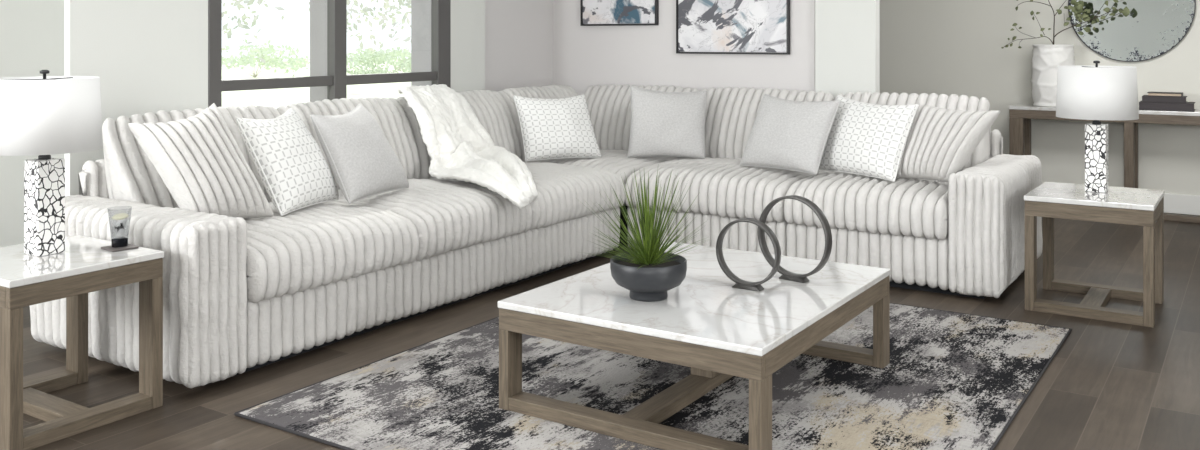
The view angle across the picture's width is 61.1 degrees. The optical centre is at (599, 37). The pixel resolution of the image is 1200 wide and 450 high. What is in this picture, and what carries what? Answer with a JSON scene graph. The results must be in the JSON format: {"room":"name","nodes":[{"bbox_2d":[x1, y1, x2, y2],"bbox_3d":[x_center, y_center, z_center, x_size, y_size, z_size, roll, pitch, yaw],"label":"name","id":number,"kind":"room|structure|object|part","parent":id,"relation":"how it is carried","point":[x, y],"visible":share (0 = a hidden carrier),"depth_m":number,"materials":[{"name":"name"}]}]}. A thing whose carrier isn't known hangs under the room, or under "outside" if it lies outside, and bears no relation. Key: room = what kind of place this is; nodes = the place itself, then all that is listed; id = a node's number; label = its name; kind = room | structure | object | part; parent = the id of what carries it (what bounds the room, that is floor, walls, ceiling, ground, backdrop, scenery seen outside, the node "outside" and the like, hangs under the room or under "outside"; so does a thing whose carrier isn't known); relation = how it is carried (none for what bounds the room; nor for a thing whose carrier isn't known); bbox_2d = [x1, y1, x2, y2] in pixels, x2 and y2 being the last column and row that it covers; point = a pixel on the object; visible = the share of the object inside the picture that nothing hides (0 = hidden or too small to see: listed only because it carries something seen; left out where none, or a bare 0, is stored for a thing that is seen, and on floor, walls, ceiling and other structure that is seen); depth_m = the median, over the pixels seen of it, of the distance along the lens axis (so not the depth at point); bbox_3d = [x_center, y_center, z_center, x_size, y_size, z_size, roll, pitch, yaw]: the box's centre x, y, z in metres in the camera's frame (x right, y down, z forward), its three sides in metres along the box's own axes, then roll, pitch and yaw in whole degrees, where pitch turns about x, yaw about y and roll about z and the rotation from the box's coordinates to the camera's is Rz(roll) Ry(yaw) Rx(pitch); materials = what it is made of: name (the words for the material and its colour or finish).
{"room":"living room","nodes":[
{"label":"living room","id":0,"kind":"room"},
{"bbox_2d":[0,0,63,246],"bbox_3d":[-3.381,0.075,5.984,0.100,2.750,0.706,0,0,33],"label":"wall","id":1,"kind":"structure","parent":0,"point":[31,31],"depth_m":5.91,"materials":[{"name":"grey paint"}]},
{"bbox_2d":[64,0,177,195],"bbox_3d":[-2.507,0.075,5.355,0.050,2.750,0.606,0,0,33],"label":"wall pier","id":2,"kind":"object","parent":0,"point":[131,45],"visible":0.44,"depth_m":5.32,"materials":[{"name":"grey paint"}]},
{"bbox_2d":[178,0,207,111],"bbox_3d":[-2.361,0.075,5.735,0.220,2.750,0.189,0,0,33],"label":"wall pier","id":3,"kind":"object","parent":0,"point":[192,14],"visible":0.22,"depth_m":5.67,"materials":[{"name":"grey paint"}]},
{"bbox_2d":[451,0,484,91],"bbox_3d":[-1.084,0.075,7.694,0.220,2.750,0.401,0,0,33],"label":"wall column","id":4,"kind":"structure","parent":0,"point":[467,16],"depth_m":7.63,"materials":[{"name":"grey paint"}]},
{"bbox_2d":[485,0,552,91],"bbox_3d":[-0.804,0.075,8.435,0.200,2.750,1.146,0,0,33],"label":"wall","id":5,"kind":"structure","parent":0,"point":[518,33],"depth_m":8.44,"materials":[{"name":"paint"}]},
{"bbox_2d":[23,213,1199,449],"bbox_3d":[0.486,1.500,3.950,8.700,0.100,12.350,0,0,33],"label":"floor","id":6,"kind":"structure","parent":0,"point":[1109,385],"depth_m":4.45,"materials":[{"name":"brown wood"}]},
{"bbox_2d":[0,235,163,449],"bbox_3d":[-2.138,1.145,3.931,0.620,0.610,0.593,0,0,33],"label":"side table","id":7,"kind":"object","parent":6,"relation":"on","point":[84,268],"visible":0.99,"depth_m":3.86,"materials":[{"name":"brown wood"}]},
{"bbox_3d":[-2.067,1.196,3.562,0.090,0.508,0.046,0,0,33],"label":"leg","id":8,"kind":"part","parent":7,"relation":"part of","materials":[{"name":"brown wood"}]},
{"bbox_3d":[-2.357,1.425,4.073,0.086,0.050,0.492,0,0,33],"label":"rail","id":9,"kind":"part","parent":7,"relation":"part of","materials":[{"name":"brown wood"}]},
{"bbox_2d":[0,70,102,256],"bbox_3d":[-2.168,0.481,3.971,0.410,0.715,0.410,0,0,33],"label":"table lamp","id":10,"kind":"object","parent":7,"relation":"on","point":[44,116],"visible":1,"depth_m":3.88,"materials":[{"name":"tile"}]},
{"bbox_3d":[-2.168,0.296,3.971,0.410,0.280,0.410,0,0,33],"label":"lamp shade","id":11,"kind":"part","parent":10,"relation":"part of","materials":[{"name":"white fabric"}]},
{"bbox_3d":[-2.210,1.196,4.299,0.090,0.508,0.046,0,0,33],"label":"leg","id":12,"kind":"part","parent":7,"relation":"part of","materials":[{"name":"brown wood"}]},
{"bbox_3d":[-1.920,1.425,3.788,0.086,0.050,0.492,0,0,33],"label":"rail","id":13,"kind":"part","parent":7,"relation":"part of","materials":[{"name":"brown wood"}]},
{"bbox_2d":[101,244,138,251],"bbox_3d":[-1.915,0.836,4.056,0.104,0.008,0.104,0,0,39],"label":"coaster","id":14,"kind":"object","parent":7,"relation":"on","point":[130,246],"visible":0.76,"depth_m":4.04,"materials":[{"name":"stone"}]},
{"bbox_2d":[111,213,127,246],"bbox_3d":[-1.915,0.754,4.056,0.091,0.154,0.091,0,0,33],"label":"candle","id":15,"kind":"object","parent":14,"relation":"on","point":[122,241],"visible":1,"depth_m":4.04,"materials":[{"name":"white"}]},
{"bbox_3d":[-1.915,0.815,4.056,0.060,0.030,0.060,0,0,33],"label":"glass","id":16,"kind":"part","parent":15,"relation":"part of","materials":[{"name":"black"}]},
{"bbox_3d":[-1.773,1.196,4.014,0.090,0.508,0.046,0,0,33],"label":"leg","id":17,"kind":"part","parent":7,"relation":"part of","materials":[{"name":"brown wood"}]},
{"bbox_2d":[30,84,1042,387],"bbox_3d":[0.091,0.906,5.612,3.637,1.087,4.523,0,0,33],"label":"sectional sofa","id":18,"kind":"object","parent":6,"relation":"on","point":[240,295],"visible":0.64,"depth_m":5.59,"materials":[{"name":"fabric"}]},
{"bbox_3d":[-1.321,1.003,6.672,0.114,0.833,4.265,0,0,33],"label":"frame","id":19,"kind":"part","parent":18,"relation":"part of","materials":[{"name":"fabric"}]},
{"bbox_3d":[-2.071,1.085,4.508,1.185,0.681,0.313,0,0,33],"label":"arm","id":20,"kind":"part","parent":18,"relation":"part of","materials":[{"name":"fabric"}]},
{"bbox_2d":[102,105,279,207],"bbox_3d":[-2.043,0.662,5.247,0.339,0.592,1.061,0,0,33],"label":"cushion","id":21,"kind":"object","parent":18,"relation":"on","point":[128,174],"depth_m":4.88,"materials":[{"name":"fabric"}]},
{"bbox_2d":[128,103,273,218],"bbox_3d":[-1.848,0.577,4.692,0.644,0.543,0.272,0,0,-8],"label":"throw pillow","id":22,"kind":"object","parent":18,"relation":"on","point":[197,158],"visible":0.91,"depth_m":4.63,"materials":[{"name":"fabric"}]},
{"bbox_3d":[-1.591,1.087,4.203,0.095,0.666,0.280,0,0,33],"label":"arm panel","id":23,"kind":"part","parent":18,"relation":"part of","materials":[{"name":"fabric"}]},
{"bbox_2d":[236,108,338,215],"bbox_3d":[-1.537,0.605,5.101,0.291,0.482,0.524,0,0,19],"label":"throw pillow","id":24,"kind":"object","parent":18,"relation":"on","point":[291,166],"visible":1,"depth_m":4.95,"materials":[{"name":"fabric"}]},
{"bbox_2d":[244,201,418,302],"bbox_3d":[-1.571,0.989,4.964,0.985,0.301,1.000,0,0,33],"label":"seat cushion","id":25,"kind":"object","parent":18,"relation":"on","point":[330,245],"depth_m":4.69,"materials":[{"name":"fabric"}]},
{"bbox_2d":[277,97,420,189],"bbox_3d":[-1.493,0.662,6.091,0.338,0.598,0.945,0,0,33],"label":"cushion","id":26,"kind":"object","parent":18,"relation":"on","point":[393,116],"depth_m":6.27,"materials":[{"name":"fabric"}]},
{"bbox_2d":[311,104,408,203],"bbox_3d":[-1.271,0.605,5.469,0.296,0.474,0.601,0,0,18],"label":"throw pillow","id":27,"kind":"object","parent":18,"relation":"on","point":[363,163],"visible":1,"depth_m":5.30,"materials":[{"name":"grey fabric"}]},
{"bbox_2d":[333,179,532,260],"bbox_3d":[-1.039,0.989,5.780,0.980,0.302,0.942,0,0,33],"label":"seat cushion","id":28,"kind":"object","parent":18,"relation":"on","point":[451,218],"depth_m":5.49,"materials":[{"name":"fabric"}]},
{"bbox_2d":[396,90,520,178],"bbox_3d":[-0.949,0.662,6.919,0.342,0.594,1.025,0,0,33],"label":"cushion","id":29,"kind":"object","parent":18,"relation":"on","point":[495,112],"depth_m":7.10,"materials":[{"name":"fabric"}]},
{"bbox_2d":[398,84,537,208],"bbox_3d":[-0.706,0.610,6.262,0.732,0.615,1.628,0,0,-37],"label":"throw blanket","id":30,"kind":"object","parent":18,"relation":"on","point":[459,147],"visible":1,"depth_m":6.30,"materials":[{"name":"white fur"}]},
{"bbox_2d":[429,162,625,230],"bbox_3d":[-0.499,0.990,6.607,0.982,0.301,1.025,0,0,33],"label":"seat cushion","id":31,"kind":"object","parent":18,"relation":"on","point":[563,190],"depth_m":6.36,"materials":[{"name":"fabric"}]},
{"bbox_2d":[498,85,577,161],"bbox_3d":[-0.416,0.663,7.741,0.339,0.595,0.925,0,0,33],"label":"cushion","id":32,"kind":"object","parent":18,"relation":"on","point":[553,91],"depth_m":7.60,"materials":[{"name":"fabric"}]},
{"bbox_2d":[514,94,600,161],"bbox_3d":[-0.291,0.625,7.164,0.591,0.448,0.262,0,0,-29],"label":"throw pillow","id":33,"kind":"object","parent":18,"relation":"on","point":[559,128],"visible":1,"depth_m":7.08,"materials":[{"name":"fabric"}]},
{"bbox_2d":[531,149,676,205],"bbox_3d":[0.032,0.990,7.420,0.850,0.302,0.980,0,0,33],"label":"seat cushion","id":34,"kind":"object","parent":18,"relation":"on","point":[615,161],"depth_m":7.13,"materials":[{"name":"fabric"}]},
{"bbox_2d":[584,84,698,157],"bbox_3d":[0.280,0.662,7.914,1.025,0.593,0.338,0,0,33],"label":"cushion","id":35,"kind":"object","parent":18,"relation":"on","point":[609,107],"depth_m":7.92,"materials":[{"name":"fabric"}]},
{"bbox_2d":[627,86,707,158],"bbox_3d":[0.498,0.598,7.263,0.596,0.513,0.240,0,0,-9],"label":"throw pillow","id":36,"kind":"object","parent":18,"relation":"on","point":[663,124],"visible":1,"depth_m":7.20,"materials":[{"name":"grey fabric"}]},
{"bbox_2d":[625,157,826,222],"bbox_3d":[0.883,0.990,6.864,1.132,0.301,0.981,0,0,33],"label":"seat cushion","id":37,"kind":"object","parent":18,"relation":"on","point":[729,191],"depth_m":6.49,"materials":[{"name":"fabric"}]},
{"bbox_2d":[702,87,833,158],"bbox_3d":[1.152,0.661,7.342,1.050,0.597,0.339,0,0,33],"label":"cushion","id":38,"kind":"object","parent":18,"relation":"on","point":[730,113],"depth_m":7.36,"materials":[{"name":"fabric"}]},
{"bbox_2d":[740,94,840,174],"bbox_3d":[1.207,0.609,6.559,0.279,0.472,0.641,0,0,-43],"label":"throw pillow","id":39,"kind":"object","parent":18,"relation":"on","point":[785,134],"visible":1,"depth_m":6.45,"materials":[{"name":"grey fabric"}]},
{"bbox_2d":[784,170,947,239],"bbox_3d":[1.764,0.989,6.291,0.965,0.304,0.982,0,0,33],"label":"seat cushion","id":40,"kind":"object","parent":18,"relation":"on","point":[853,205],"depth_m":5.92,"materials":[{"name":"fabric"}]},
{"bbox_2d":[818,95,918,181],"bbox_3d":[1.644,0.610,6.324,0.276,0.476,0.650,0,0,-34],"label":"throw pillow","id":41,"kind":"object","parent":18,"relation":"on","point":[866,139],"visible":0.88,"depth_m":6.20,"materials":[{"name":"fabric"}]},
{"bbox_2d":[834,91,990,170],"bbox_3d":[2.032,0.663,6.770,1.040,0.594,0.339,0,0,33],"label":"cushion","id":42,"kind":"object","parent":18,"relation":"on","point":[982,152],"depth_m":6.66,"materials":[{"name":"fabric"}]},
{"bbox_2d":[897,103,1000,181],"bbox_3d":[2.049,0.623,6.001,0.291,0.443,0.556,0,0,-40],"label":"throw pillow","id":43,"kind":"object","parent":18,"relation":"on","point":[940,142],"visible":0.95,"depth_m":5.94,"materials":[{"name":"fabric"}]},
{"bbox_3d":[2.067,1.086,5.609,0.280,0.670,0.097,0,0,33],"label":"arm panel","id":44,"kind":"part","parent":18,"relation":"part of","materials":[{"name":"fabric"}]},
{"bbox_3d":[2.382,1.085,6.081,0.308,0.679,1.180,0,0,33],"label":"arm","id":45,"kind":"part","parent":18,"relation":"part of","materials":[{"name":"fabric"}]},
{"bbox_3d":[1.252,1.003,7.487,3.240,0.833,0.113,0,0,33],"label":"frame","id":46,"kind":"part","parent":18,"relation":"part of","materials":[{"name":"fabric"}]},
{"bbox_2d":[234,303,1071,449],"bbox_3d":[0.464,1.443,4.466,2.516,0.013,2.984,0,0,33],"label":"area rug","id":47,"kind":"object","parent":6,"relation":"on","point":[951,380],"visible":0.66,"depth_m":4.11,"materials":[{"name":"carpet"}]},
{"bbox_2d":[498,242,890,449],"bbox_3d":[0.443,1.228,4.217,1.110,0.416,1.380,0,0,33],"label":"coffee table","id":48,"kind":"object","parent":47,"relation":"on","point":[711,327],"visible":0.91,"depth_m":3.85,"materials":[{"name":"white stone"}]},
{"bbox_3d":[-0.349,1.283,3.969,0.046,0.306,0.090,0,0,33],"label":"leg","id":49,"kind":"part","parent":48,"relation":"part of","materials":[{"name":"brown wood"}]},
{"bbox_3d":[0.093,1.411,3.680,1.009,0.050,0.086,0,0,33],"label":"rail","id":50,"kind":"part","parent":48,"relation":"part of","materials":[{"name":"brown wood"}]},
{"bbox_2d":[580,170,708,301],"bbox_3d":[0.178,0.760,4.005,0.494,0.519,0.546,0,0,19],"label":"potted plant","id":51,"kind":"object","parent":48,"relation":"on","point":[648,271],"visible":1,"depth_m":3.95,"materials":[{"name":"green plant"}]},
{"bbox_3d":[0.443,1.254,4.217,0.100,0.270,0.100,0,0,33],"label":"post","id":52,"kind":"part","parent":48,"relation":"part of","materials":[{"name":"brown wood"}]},
{"bbox_2d":[716,218,780,290],"bbox_3d":[0.603,0.877,4.141,0.272,0.284,0.050,0,0,33],"label":"ring sculpture","id":53,"kind":"object","parent":48,"relation":"on","point":[741,284],"visible":1,"depth_m":4.12,"materials":[{"name":"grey metal"}]},
{"bbox_3d":[0.535,1.283,3.392,0.046,0.306,0.090,0,0,33],"label":"leg","id":54,"kind":"part","parent":48,"relation":"part of","materials":[{"name":"brown wood"}]},
{"bbox_2d":[758,195,831,282],"bbox_3d":[0.818,0.843,4.287,0.342,0.354,0.050,0,0,43],"label":"ring sculpture","id":55,"kind":"object","parent":48,"relation":"on","point":[786,275],"visible":0.95,"depth_m":4.26,"materials":[{"name":"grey metal"}]},
{"bbox_3d":[0.793,1.411,4.754,1.009,0.050,0.086,0,0,33],"label":"rail","id":56,"kind":"part","parent":48,"relation":"part of","materials":[{"name":"brown wood"}]},
{"bbox_3d":[1.236,1.283,4.466,0.046,0.306,0.090,0,0,33],"label":"leg","id":57,"kind":"part","parent":48,"relation":"part of","materials":[{"name":"brown wood"}]},
{"bbox_2d":[1024,182,1164,326],"bbox_3d":[2.688,1.145,5.518,0.614,0.610,0.633,0,0,33],"label":"side table","id":58,"kind":"object","parent":6,"relation":"on","point":[1049,201],"visible":0.98,"depth_m":5.39,"materials":[{"name":"brown wood"}]},
{"bbox_3d":[2.307,1.198,5.447,0.046,0.503,0.090,0,0,33],"label":"leg","id":59,"kind":"part","parent":58,"relation":"part of","materials":[{"name":"brown wood"}]},
{"bbox_3d":[2.599,1.198,5.895,0.046,0.503,0.090,0,0,33],"label":"leg","id":60,"kind":"part","parent":58,"relation":"part of","materials":[{"name":"brown wood"}]},
{"bbox_3d":[2.541,1.425,5.294,0.513,0.050,0.086,0,0,33],"label":"rail","id":61,"kind":"part","parent":58,"relation":"part of","materials":[{"name":"brown wood"}]},
{"bbox_2d":[1056,61,1138,192],"bbox_3d":[2.726,0.481,5.582,0.410,0.715,0.410,0,0,33],"label":"table lamp","id":62,"kind":"object","parent":58,"relation":"on","point":[1096,93],"visible":1,"depth_m":5.45,"materials":[{"name":"fabric"}]},
{"bbox_3d":[2.726,0.296,5.582,0.410,0.280,0.410,0,0,33],"label":"lamp shade","id":63,"kind":"part","parent":62,"relation":"part of","materials":[{"name":"white fabric"}]},
{"bbox_3d":[2.834,1.425,5.742,0.513,0.050,0.086,0,0,33],"label":"rail","id":64,"kind":"part","parent":58,"relation":"part of","materials":[{"name":"brown wood"}]},
{"bbox_3d":[2.776,1.198,5.141,0.046,0.503,0.090,0,0,33],"label":"leg","id":65,"kind":"part","parent":58,"relation":"part of","materials":[{"name":"brown wood"}]},
{"bbox_3d":[3.068,1.198,5.589,0.046,0.503,0.090,0,0,33],"label":"leg","id":66,"kind":"part","parent":58,"relation":"part of","materials":[{"name":"brown wood"}]},
{"bbox_2d":[1009,103,1199,222],"bbox_3d":[4.366,1.016,8.399,1.798,0.868,0.389,0,0,33],"label":"console table","id":67,"kind":"object","parent":6,"relation":"on","point":[1020,115],"visible":0.46,"depth_m":8.27,"materials":[{"name":"brown wood"}]},
{"bbox_3d":[3.579,1.068,8.731,0.110,0.764,0.073,0,0,33],"label":"leg","id":68,"kind":"part","parent":67,"relation":"part of","materials":[{"name":"brown wood"}]},
{"bbox_3d":[3.745,1.068,8.986,0.110,0.764,0.076,0,0,33],"label":"leg","id":69,"kind":"part","parent":67,"relation":"part of","materials":[{"name":"brown wood"}]},
{"bbox_2d":[1001,0,1129,106],"bbox_3d":[3.958,0.090,8.667,1.012,0.981,0.361,0,0,33],"label":"vase","id":70,"kind":"object","parent":67,"relation":"on","point":[1046,59],"visible":0.86,"depth_m":8.58,"materials":[{"name":"white ceramic"}]},
{"bbox_3d":[4.299,1.068,8.261,0.070,0.764,0.073,0,0,33],"label":"leg","id":71,"kind":"part","parent":67,"relation":"part of","materials":[{"name":"brown wood"}]},
{"bbox_3d":[4.466,1.068,8.516,0.070,0.764,0.076,0,0,33],"label":"leg","id":72,"kind":"part","parent":67,"relation":"part of","materials":[{"name":"brown wood"}]},
{"bbox_2d":[1139,101,1195,110],"bbox_3d":[4.604,0.550,8.255,0.387,0.062,0.220,0,0,33],"label":"book","id":73,"kind":"object","parent":67,"relation":"on","point":[1189,106],"visible":0.98,"depth_m":8.16,"materials":[{"name":"fabric"}]},
{"bbox_2d":[1142,95,1186,102],"bbox_3d":[4.587,0.495,8.261,0.310,0.048,0.190,0,0,33],"label":"book","id":74,"kind":"object","parent":73,"relation":"on","point":[1145,98],"visible":0.98,"depth_m":8.19,"materials":[{"name":"fabric"}]},
{"bbox_2d":[1147,92,1182,96],"bbox_3d":[4.587,0.456,8.255,0.247,0.028,0.160,0,0,33],"label":"book","id":75,"kind":"object","parent":74,"relation":"on","point":[1168,94],"visible":1,"depth_m":8.20,"materials":[{"name":"paper"}]},
{"bbox_3d":[4.635,1.427,8.043,0.728,0.045,0.069,0,0,33],"label":"rail","id":76,"kind":"part","parent":67,"relation":"part of","materials":[{"name":"brown wood"}]},
{"bbox_2d":[610,252,686,301],"bbox_3d":[0.191,0.945,4.005,0.302,0.149,0.302,0,0,33],"label":"bowl","id":77,"kind":"object","parent":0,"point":[651,282],"depth_m":3.91,"materials":[{"name":"black ceramic"}]},
{"bbox_2d":[553,0,814,94],"bbox_3d":[0.554,0.075,8.329,2.590,2.750,0.160,0,0,33],"label":"wall","id":78,"kind":"structure","parent":0,"point":[584,57],"depth_m":8.27,"materials":[{"name":"paint"}]},
{"bbox_2d":[580,0,658,25],"bbox_3d":[0.156,-0.552,8.465,0.740,0.896,0.045,0,0,33],"label":"framed picture","id":79,"kind":"object","parent":78,"relation":"attached to","point":[592,12],"visible":1,"depth_m":8.45,"materials":[{"name":"multicoloured paper"}]},
{"bbox_2d":[676,0,789,54],"bbox_3d":[1.021,-0.438,7.902,0.956,1.124,0.045,0,0,33],"label":"framed picture","id":80,"kind":"object","parent":78,"relation":"attached to","point":[702,26],"visible":1,"depth_m":7.88,"materials":[{"name":"multicoloured paper"}]},
{"bbox_2d":[815,0,879,98],"bbox_3d":[1.794,0.075,7.387,0.451,2.750,0.095,0,0,33],"label":"wall pier","id":81,"kind":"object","parent":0,"point":[847,32],"visible":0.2,"depth_m":7.33,"materials":[{"name":"grey paint"}]},
{"bbox_2d":[880,0,1199,195],"bbox_3d":[4.133,0.075,8.885,7.980,2.750,0.100,0,0,33],"label":"wall","id":82,"kind":"structure","parent":0,"point":[948,47],"depth_m":9.05,"materials":[{"name":"beige paint"}]},
{"bbox_2d":[1068,0,1195,61],"bbox_3d":[4.473,-0.277,8.583,0.960,0.960,0.024,0,0,33],"label":"round mirror","id":83,"kind":"object","parent":82,"relation":"attached to","point":[1151,29],"visible":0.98,"depth_m":8.56,"materials":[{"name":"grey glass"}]},
{"bbox_2d":[1163,193,1199,215],"bbox_3d":[4.142,1.370,8.807,7.880,0.160,0.020,0,0,33],"label":"baseboard","id":84,"kind":"structure","parent":82,"relation":"attached to","point":[1173,203],"depth_m":8.38,"materials":[{"name":"white paint"}]},
{"bbox_3d":[-1.752,1.240,6.670,0.220,0.420,2.044,0,0,33],"label":"sill","id":85,"kind":"structure","parent":0,"visible":0},
{"bbox_2d":[208,0,450,106],"bbox_3d":[-1.763,0.015,6.678,0.272,2.030,2.044,0,0,33],"label":"window","id":86,"kind":"structure","parent":85,"relation":"attached to","point":[328,78],"depth_m":6.60,"materials":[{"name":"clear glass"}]},
{"bbox_3d":[-1.804,0.015,6.654,0.169,2.030,0.098,0,0,33],"label":"exterior post","id":87,"kind":"part","parent":86,"relation":"part of","materials":[{"name":"paint"}]},
{"label":"outside","id":88,"kind":"structure","parent":0,"visible":0},
{"bbox_2d":[222,59,410,108],"bbox_3d":[-22.732,1.720,26.757,52.690,0.100,100.000,0,0,33],"label":"ground","id":89,"kind":"structure","parent":88,"point":[275,98],"depth_m":31.75,"materials":[{"name":"white"}]},
{"bbox_2d":[222,0,284,63],"bbox_3d":[-12.320,-2.081,28.872,9.105,7.512,7.497,0,0,-9],"label":"tree","id":90,"kind":"object","parent":89,"relation":"on","point":[250,2],"visible":0.12,"depth_m":30.36,"materials":[{"name":"green plant"}]},
{"bbox_2d":[222,39,309,76],"bbox_3d":[-14.695,0.853,43.459,6.668,1.664,5.940,0,0,33],"label":"shrub","id":91,"kind":"object","parent":89,"relation":"on","point":[263,52],"visible":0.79,"depth_m":42.76,"materials":[{"name":"green plant"}]},
{"bbox_2d":[303,0,410,66],"bbox_3d":[-7.608,-2.065,35.252,5.511,7.478,5.640,0,0,33],"label":"tree","id":92,"kind":"object","parent":89,"relation":"on","point":[365,10],"visible":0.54,"depth_m":35.58,"materials":[{"name":"green plant"}]},
{"bbox_2d":[347,46,410,74],"bbox_3d":[-8.745,0.929,41.506,4.541,1.596,4.783,0,0,33],"label":"shrub","id":93,"kind":"object","parent":89,"relation":"on","point":[379,57],"visible":0.59,"depth_m":40.51,"materials":[{"name":"green plant"}]}
]}

